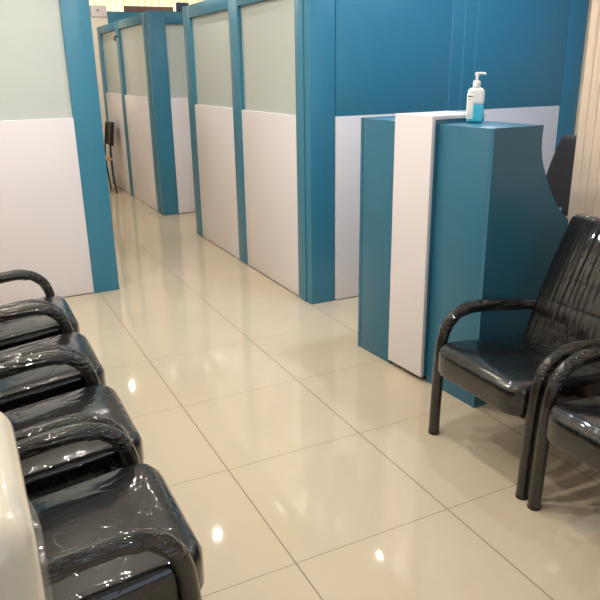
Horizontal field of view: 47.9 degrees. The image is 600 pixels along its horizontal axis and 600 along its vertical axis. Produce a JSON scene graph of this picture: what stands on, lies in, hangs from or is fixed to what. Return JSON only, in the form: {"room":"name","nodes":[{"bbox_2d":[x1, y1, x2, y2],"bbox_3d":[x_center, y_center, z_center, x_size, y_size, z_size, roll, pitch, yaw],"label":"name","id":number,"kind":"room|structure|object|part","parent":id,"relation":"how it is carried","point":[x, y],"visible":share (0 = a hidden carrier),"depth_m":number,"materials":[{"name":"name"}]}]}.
{"room":"hospital interior","nodes":[
{"label":"hospital interior","id":0,"kind":"room"},
{"bbox_2d":[64,183,599,599],"bbox_3d":[0.100,-0.461,6.078,6.680,0.080,16.500,-10,21,-25],"label":"floor","id":1,"kind":"structure","parent":0,"point":[302,462],"depth_m":2.77,"materials":[{"name":"tile"}]},
{"bbox_2d":[0,411,46,599],"bbox_3d":[-0.556,0.711,0.926,0.486,1.040,0.360,-10,21,-25],"label":"chair","id":2,"kind":"object","parent":1,"relation":"on","point":[21,578],"visible":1,"depth_m":0.74,"materials":[{"name":"beige plastic"}]},
{"bbox_2d":[0,269,79,350],"bbox_3d":[-1.426,0.070,3.077,0.744,0.898,0.575,-10,21,-25],"label":"chair","id":3,"kind":"object","parent":1,"relation":"on","point":[24,330],"visible":0.48,"depth_m":3.03,"materials":[{"name":"black leather"}]},
{"bbox_3d":[-1.315,0.142,3.159,0.500,0.175,0.480,-10,21,-25],"label":"seat","id":4,"kind":"part","parent":3,"relation":"part of","materials":[{"name":"black leather"}]},
{"bbox_3d":[-1.472,0.143,3.369,0.550,0.568,0.075,-10,21,-25],"label":"arm frame","id":5,"kind":"part","parent":3,"relation":"part of","materials":[{"name":"black metal"}]},
{"bbox_2d":[0,303,105,412],"bbox_3d":[-1.166,0.233,2.587,0.744,0.898,0.575,-10,21,-25],"label":"chair","id":6,"kind":"object","parent":1,"relation":"on","point":[36,385],"visible":0.56,"depth_m":2.52,"materials":[{"name":"black leather"}]},
{"bbox_3d":[-1.213,0.306,2.878,0.550,0.568,0.075,-10,21,-25],"label":"arm frame","id":7,"kind":"part","parent":6,"relation":"part of","materials":[{"name":"black metal"}]},
{"bbox_2d":[0,0,118,304],"bbox_3d":[-1.970,-0.943,4.296,1.412,2.040,0.092,-10,21,-25],"label":"wall","id":8,"kind":"structure","parent":1,"relation":"on","point":[56,224],"depth_m":4.42,"materials":[{"name":"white laminate"}]},
{"bbox_3d":[-1.917,-1.474,4.134,0.930,0.732,0.008,-10,21,-25],"label":"frosted pane","id":9,"kind":"part","parent":8,"relation":"part of","materials":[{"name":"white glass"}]},
{"bbox_3d":[-1.907,-0.561,4.453,0.930,1.202,0.078,-10,21,-25],"label":"panel","id":10,"kind":"part","parent":8,"relation":"part of","materials":[{"name":"white laminate"}]},
{"bbox_3d":[-1.420,-1.040,4.557,0.179,2.040,0.090,-10,21,-25],"label":"post","id":11,"kind":"part","parent":8,"relation":"part of","materials":[{"name":"blue laminate"}]},
{"bbox_2d":[0,350,143,500],"bbox_3d":[-0.906,0.397,2.095,0.744,0.898,0.575,-10,21,-25],"label":"chair","id":12,"kind":"object","parent":1,"relation":"on","point":[57,469],"visible":0.63,"depth_m":2.08,"materials":[{"name":"black leather"}]},
{"bbox_3d":[-0.952,0.469,2.387,0.550,0.568,0.075,-10,21,-25],"label":"arm frame","id":13,"kind":"part","parent":12,"relation":"part of","materials":[{"name":"black metal"}]},
{"bbox_3d":[-0.730,0.609,1.966,0.550,0.568,0.075,-10,21,-25],"label":"arm frame","id":14,"kind":"part","parent":12,"relation":"part of","materials":[{"name":"black metal"}]},
{"bbox_2d":[90,5,112,182],"bbox_3d":[-2.745,-2.817,9.387,0.300,2.330,0.327,-10,21,-25],"label":"pillar","id":15,"kind":"structure","parent":1,"relation":"on","point":[98,13],"depth_m":9.06,"materials":[{"name":"beige paint"}]},
{"bbox_3d":[-2.725,-3.861,9.055,0.205,0.140,0.320,-10,21,-25],"label":"cap plate","id":16,"kind":"part","parent":15,"relation":"part of","materials":[{"name":"white plastic"}]},
{"bbox_2d":[17,422,203,599],"bbox_3d":[-0.645,0.560,1.603,0.744,0.898,0.575,-10,21,-25],"label":"chair","id":17,"kind":"object","parent":1,"relation":"on","point":[122,533],"visible":0.94,"depth_m":1.63,"materials":[{"name":"black leather"}]},
{"bbox_3d":[-0.692,0.633,1.895,0.550,0.568,0.075,-10,21,-25],"label":"arm frame","id":18,"kind":"part","parent":17,"relation":"part of","materials":[{"name":"black metal"}]},
{"bbox_3d":[-0.469,0.772,1.475,0.550,0.568,0.075,-10,21,-25],"label":"arm frame","id":19,"kind":"part","parent":17,"relation":"part of","materials":[{"name":"black metal"}]},
{"bbox_2d":[104,120,117,193],"bbox_3d":[-2.624,-1.835,8.720,0.468,0.901,0.381,-10,21,-25],"label":"chair","id":20,"kind":"object","parent":1,"relation":"on","point":[109,125],"visible":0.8,"depth_m":8.70,"materials":[{"name":"black metal"}]},
{"bbox_3d":[-2.549,-1.903,8.943,0.072,0.882,0.032,-10,21,-25],"label":"leg","id":21,"kind":"part","parent":20,"relation":"part of","materials":[{"name":"black plastic"}]},
{"bbox_3d":[-2.449,-2.151,8.708,0.066,0.300,0.360,-10,21,-25],"label":"backrest","id":22,"kind":"part","parent":20,"relation":"part of","materials":[{"name":"black leather"}]},
{"bbox_3d":[-2.392,-1.804,8.647,0.072,0.882,0.032,-10,21,-25],"label":"leg","id":23,"kind":"part","parent":20,"relation":"part of","materials":[{"name":"black plastic"}]},
{"bbox_2d":[107,11,144,23],"bbox_3d":[-1.728,-2.926,9.770,1.865,2.262,0.070,-10,21,-25],"label":"wall","id":24,"kind":"structure","parent":1,"relation":"on","point":[113,16],"depth_m":9.06,"materials":[{"name":"blue laminate"}]},
{"bbox_2d":[124,6,172,11],"bbox_3d":[-2.069,-3.975,9.241,0.670,0.072,0.060,-10,21,-25],"label":"board","id":25,"kind":"object","parent":24,"relation":"on","point":[126,8],"visible":0.7,"depth_m":9.19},
{"bbox_2d":[97,13,160,213],"bbox_3d":[-2.107,-2.273,8.188,0.108,2.055,2.480,-10,21,-25],"label":"wall","id":26,"kind":"structure","parent":1,"relation":"on","point":[123,48],"depth_m":7.96,"materials":[{"name":"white laminate"}]},
{"bbox_3d":[-2.606,-2.604,9.182,0.060,2.055,0.160,-10,21,-25],"label":"post","id":27,"kind":"part","parent":26,"relation":"part of","materials":[{"name":"blue laminate"}]},
{"bbox_3d":[-2.377,-3.382,8.408,0.060,0.090,0.920,-10,21,-25],"label":"rail","id":28,"kind":"part","parent":26,"relation":"part of","materials":[{"name":"blue laminate"}]},
{"bbox_3d":[-2.370,-2.992,8.541,0.008,0.733,0.920,-10,21,-25],"label":"frosted pane","id":29,"kind":"part","parent":26,"relation":"part of","materials":[{"name":"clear glass"}]},
{"bbox_3d":[-2.361,-2.064,8.854,0.048,1.226,0.920,-10,21,-25],"label":"panel","id":30,"kind":"part","parent":26,"relation":"part of","materials":[{"name":"white laminate"}]},
{"bbox_3d":[-2.119,-2.298,8.262,0.060,2.055,0.170,-10,21,-25],"label":"post","id":31,"kind":"part","parent":26,"relation":"part of","materials":[{"name":"blue laminate"}]},
{"bbox_3d":[-1.848,-3.049,7.407,0.060,0.090,1.100,-10,21,-25],"label":"rail","id":32,"kind":"part","parent":26,"relation":"part of","materials":[{"name":"blue laminate"}]},
{"bbox_3d":[-1.840,-2.660,7.540,0.008,0.733,1.100,-10,21,-25],"label":"frosted pane","id":33,"kind":"part","parent":26,"relation":"part of","materials":[{"name":"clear glass"}]},
{"bbox_3d":[-1.831,-1.732,7.853,0.048,1.226,1.100,-10,21,-25],"label":"panel","id":34,"kind":"part","parent":26,"relation":"part of","materials":[{"name":"white laminate"}]},
{"bbox_3d":[-1.558,-1.946,7.202,0.060,2.055,0.130,-10,21,-25],"label":"post","id":35,"kind":"part","parent":26,"relation":"part of","materials":[{"name":"blue laminate"}]},
{"bbox_2d":[145,11,194,214],"bbox_3d":[-0.951,-2.014,7.359,1.292,2.065,0.090,-10,21,-25],"label":"wall","id":36,"kind":"structure","parent":1,"relation":"on","point":[164,29],"depth_m":7.11,"materials":[{"name":"blue laminate"}]},
{"bbox_3d":[-1.449,-1.927,7.124,0.177,2.065,0.090,-10,21,-25],"label":"post","id":37,"kind":"part","parent":36,"relation":"part of","materials":[{"name":"blue laminate"}]},
{"bbox_3d":[-0.966,-2.935,7.045,0.935,0.119,0.090,-10,21,-25],"label":"rail","id":38,"kind":"part","parent":36,"relation":"part of","materials":[{"name":"blue laminate"}]},
{"bbox_3d":[-0.954,-2.533,7.169,0.935,0.722,0.008,-10,21,-25],"label":"frosted pane","id":39,"kind":"part","parent":36,"relation":"part of","materials":[{"name":"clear glass"}]},
{"bbox_2d":[176,2,188,10],"bbox_3d":[-1.200,-2.987,6.892,0.125,0.084,0.050,-10,21,-25],"label":"storage box","id":40,"kind":"object","parent":36,"relation":"on","point":[179,5],"visible":0.73,"depth_m":6.86,"materials":[{"name":"blue plastic"}]},
{"bbox_3d":[-0.944,-1.617,7.489,0.935,1.218,0.078,-10,21,-25],"label":"panel","id":41,"kind":"part","parent":36,"relation":"part of","materials":[{"name":"white laminate"}]},
{"bbox_2d":[182,0,334,303],"bbox_3d":[-0.397,-1.276,5.234,0.183,2.020,2.397,-10,21,-25],"label":"wall","id":42,"kind":"structure","parent":1,"relation":"on","point":[260,74],"depth_m":4.74,"materials":[{"name":"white laminate"}]},
{"bbox_3d":[-0.934,-1.582,6.158,0.090,2.020,0.175,-10,21,-25],"label":"post","id":43,"kind":"part","parent":42,"relation":"part of","materials":[{"name":"blue laminate"}]},
{"bbox_3d":[-0.700,-2.335,5.379,0.090,0.100,0.932,-10,21,-25],"label":"rail","id":44,"kind":"part","parent":42,"relation":"part of","materials":[{"name":"blue laminate"}]},
{"bbox_3d":[-0.706,-1.948,5.505,0.008,0.712,0.932,-10,21,-25],"label":"frosted pane","id":45,"kind":"part","parent":42,"relation":"part of","materials":[{"name":"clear glass"}]},
{"bbox_3d":[-0.684,-1.044,5.817,0.078,1.202,0.932,-10,21,-25],"label":"panel","id":46,"kind":"part","parent":42,"relation":"part of","materials":[{"name":"white laminate"}]},
{"bbox_3d":[-0.437,-1.270,5.218,0.090,2.020,0.178,-10,21,-25],"label":"post","id":47,"kind":"part","parent":42,"relation":"part of","materials":[{"name":"blue laminate"}]},
{"bbox_3d":[-0.203,-2.023,4.442,0.090,0.100,0.924,-10,21,-25],"label":"rail","id":48,"kind":"part","parent":42,"relation":"part of","materials":[{"name":"blue laminate"}]},
{"bbox_3d":[-0.209,-1.637,4.567,0.008,0.712,0.924,-10,21,-25],"label":"frosted pane","id":49,"kind":"part","parent":42,"relation":"part of","materials":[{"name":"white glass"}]},
{"bbox_3d":[-0.187,-0.732,4.879,0.078,1.202,0.924,-10,21,-25],"label":"panel","id":50,"kind":"part","parent":42,"relation":"part of","materials":[{"name":"white laminate"}]},
{"bbox_3d":[0.102,-0.965,4.298,0.177,2.020,0.182,-10,21,-25],"label":"corner post","id":51,"kind":"part","parent":42,"relation":"part of","materials":[{"name":"blue laminate"}]},
{"bbox_2d":[335,0,588,299],"bbox_3d":[1.136,-1.126,4.726,2.078,2.020,0.090,-10,21,-25],"label":"wall","id":52,"kind":"structure","parent":1,"relation":"on","point":[392,57],"depth_m":4.46,"materials":[{"name":"blue laminate"}]},
{"bbox_3d":[0.630,-0.653,4.611,0.928,1.201,0.077,-10,21,-25],"label":"panel","id":53,"kind":"part","parent":52,"relation":"part of","materials":[{"name":"white laminate"}]},
{"bbox_3d":[0.587,-1.602,4.273,0.864,0.812,0.077,-10,21,-25],"label":"panel","id":54,"kind":"part","parent":52,"relation":"part of","materials":[{"name":"blue laminate"}]},
{"bbox_3d":[1.477,-0.802,5.010,0.968,1.201,0.077,-10,21,-25],"label":"panel","id":55,"kind":"part","parent":52,"relation":"part of","materials":[{"name":"white laminate"}]},
{"bbox_3d":[1.434,-1.751,4.672,1.032,0.812,0.077,-10,21,-25],"label":"panel","id":56,"kind":"part","parent":52,"relation":"part of","materials":[{"name":"blue laminate"}]},
{"bbox_3d":[1.985,-1.276,5.126,0.178,2.020,0.090,-10,21,-25],"label":"post","id":57,"kind":"part","parent":52,"relation":"part of","materials":[{"name":"blue laminate"}]},
{"bbox_2d":[358,111,567,407],"bbox_3d":[0.849,-0.289,3.422,0.734,1.284,0.894,-11,21,-28],"label":"reception desk","id":58,"kind":"object","parent":1,"relation":"on","point":[454,211],"depth_m":3.07,"materials":[{"name":"teal laminate"}]},
{"bbox_3d":[0.634,-0.393,3.788,0.720,1.250,0.021,-11,21,-28],"label":"panel","id":59,"kind":"part","parent":58,"relation":"part of","materials":[{"name":"teal laminate"}]},
{"bbox_2d":[466,72,486,122],"bbox_3d":[0.776,-0.892,2.978,0.076,0.213,0.046,3,19,11],"label":"sanitizer bottle","id":60,"kind":"object","parent":58,"relation":"on","point":[474,109],"visible":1,"depth_m":2.97,"materials":[{"name":"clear plastic"}]},
{"bbox_3d":[1.085,-0.158,3.079,0.698,1.250,0.022,-11,21,-28],"label":"panel","id":61,"kind":"part","parent":58,"relation":"part of","materials":[{"name":"teal laminate"}]},
{"bbox_2d":[428,214,599,499],"bbox_3d":[0.972,0.171,2.674,0.744,0.898,0.575,-10,21,-25],"label":"chair","id":62,"kind":"object","parent":1,"relation":"on","point":[511,374],"visible":0.88,"depth_m":2.67,"materials":[{"name":"black leather"}]},
{"bbox_3d":[0.801,0.265,2.906,0.550,0.568,0.075,-10,21,-25],"label":"arm frame","id":63,"kind":"part","parent":62,"relation":"part of","materials":[{"name":"black metal"}]},
{"bbox_3d":[0.865,0.281,2.653,0.500,0.175,0.480,-10,21,-25],"label":"seat","id":64,"kind":"part","parent":62,"relation":"part of","materials":[{"name":"black leather"}]},
{"bbox_3d":[1.024,0.405,2.486,0.550,0.568,0.075,-10,21,-25],"label":"arm frame","id":65,"kind":"part","parent":62,"relation":"part of","materials":[{"name":"black metal"}]},
{"bbox_3d":[1.182,-0.016,2.723,0.269,0.582,0.484,-10,21,-25],"label":"backrest","id":66,"kind":"part","parent":62,"relation":"part of","materials":[{"name":"black leather"}]},
{"bbox_2d":[546,134,576,215],"bbox_3d":[1.526,-0.433,4.130,0.567,1.080,0.640,-10,21,-25],"label":"office chair","id":67,"kind":"object","parent":1,"relation":"on","point":[560,171],"visible":0.16,"depth_m":4.19,"materials":[{"name":"black fabric"}]},
{"bbox_2d":[527,347,599,510],"bbox_3d":[1.229,0.338,2.171,0.744,0.898,0.575,-10,21,-25],"label":"chair","id":68,"kind":"object","parent":1,"relation":"on","point":[573,426],"visible":1,"depth_m":2.23,"materials":[{"name":"black leather"}]},
{"bbox_3d":[1.058,0.432,2.404,0.550,0.568,0.075,-10,21,-25],"label":"arm frame","id":69,"kind":"part","parent":68,"relation":"part of","materials":[{"name":"black metal"}]},
{"bbox_3d":[1.122,0.448,2.151,0.500,0.175,0.480,-10,21,-25],"label":"seat","id":70,"kind":"part","parent":68,"relation":"part of","materials":[{"name":"black leather"}]},
{"bbox_2d":[567,0,599,223],"bbox_3d":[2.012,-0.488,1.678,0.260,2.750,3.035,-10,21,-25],"label":"wall","id":71,"kind":"structure","parent":0,"point":[585,185],"depth_m":2.91,"materials":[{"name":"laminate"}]},
{"bbox_3d":[0.059,-3.140,5.167,6.680,0.080,16.500,-10,21,-25],"label":"ceiling","id":72,"kind":"structure","parent":0,"visible":0},
{"bbox_2d":[89,0,204,11],"bbox_3d":[-2.733,-4.145,12.236,4.603,2.410,0.078,-10,21,-25],"label":"curtain","id":73,"kind":"object","parent":72,"relation":"hanging from","point":[112,5],"visible":0.08,"depth_m":11.81,"materials":[{"name":"beige fabric"}]}
]}

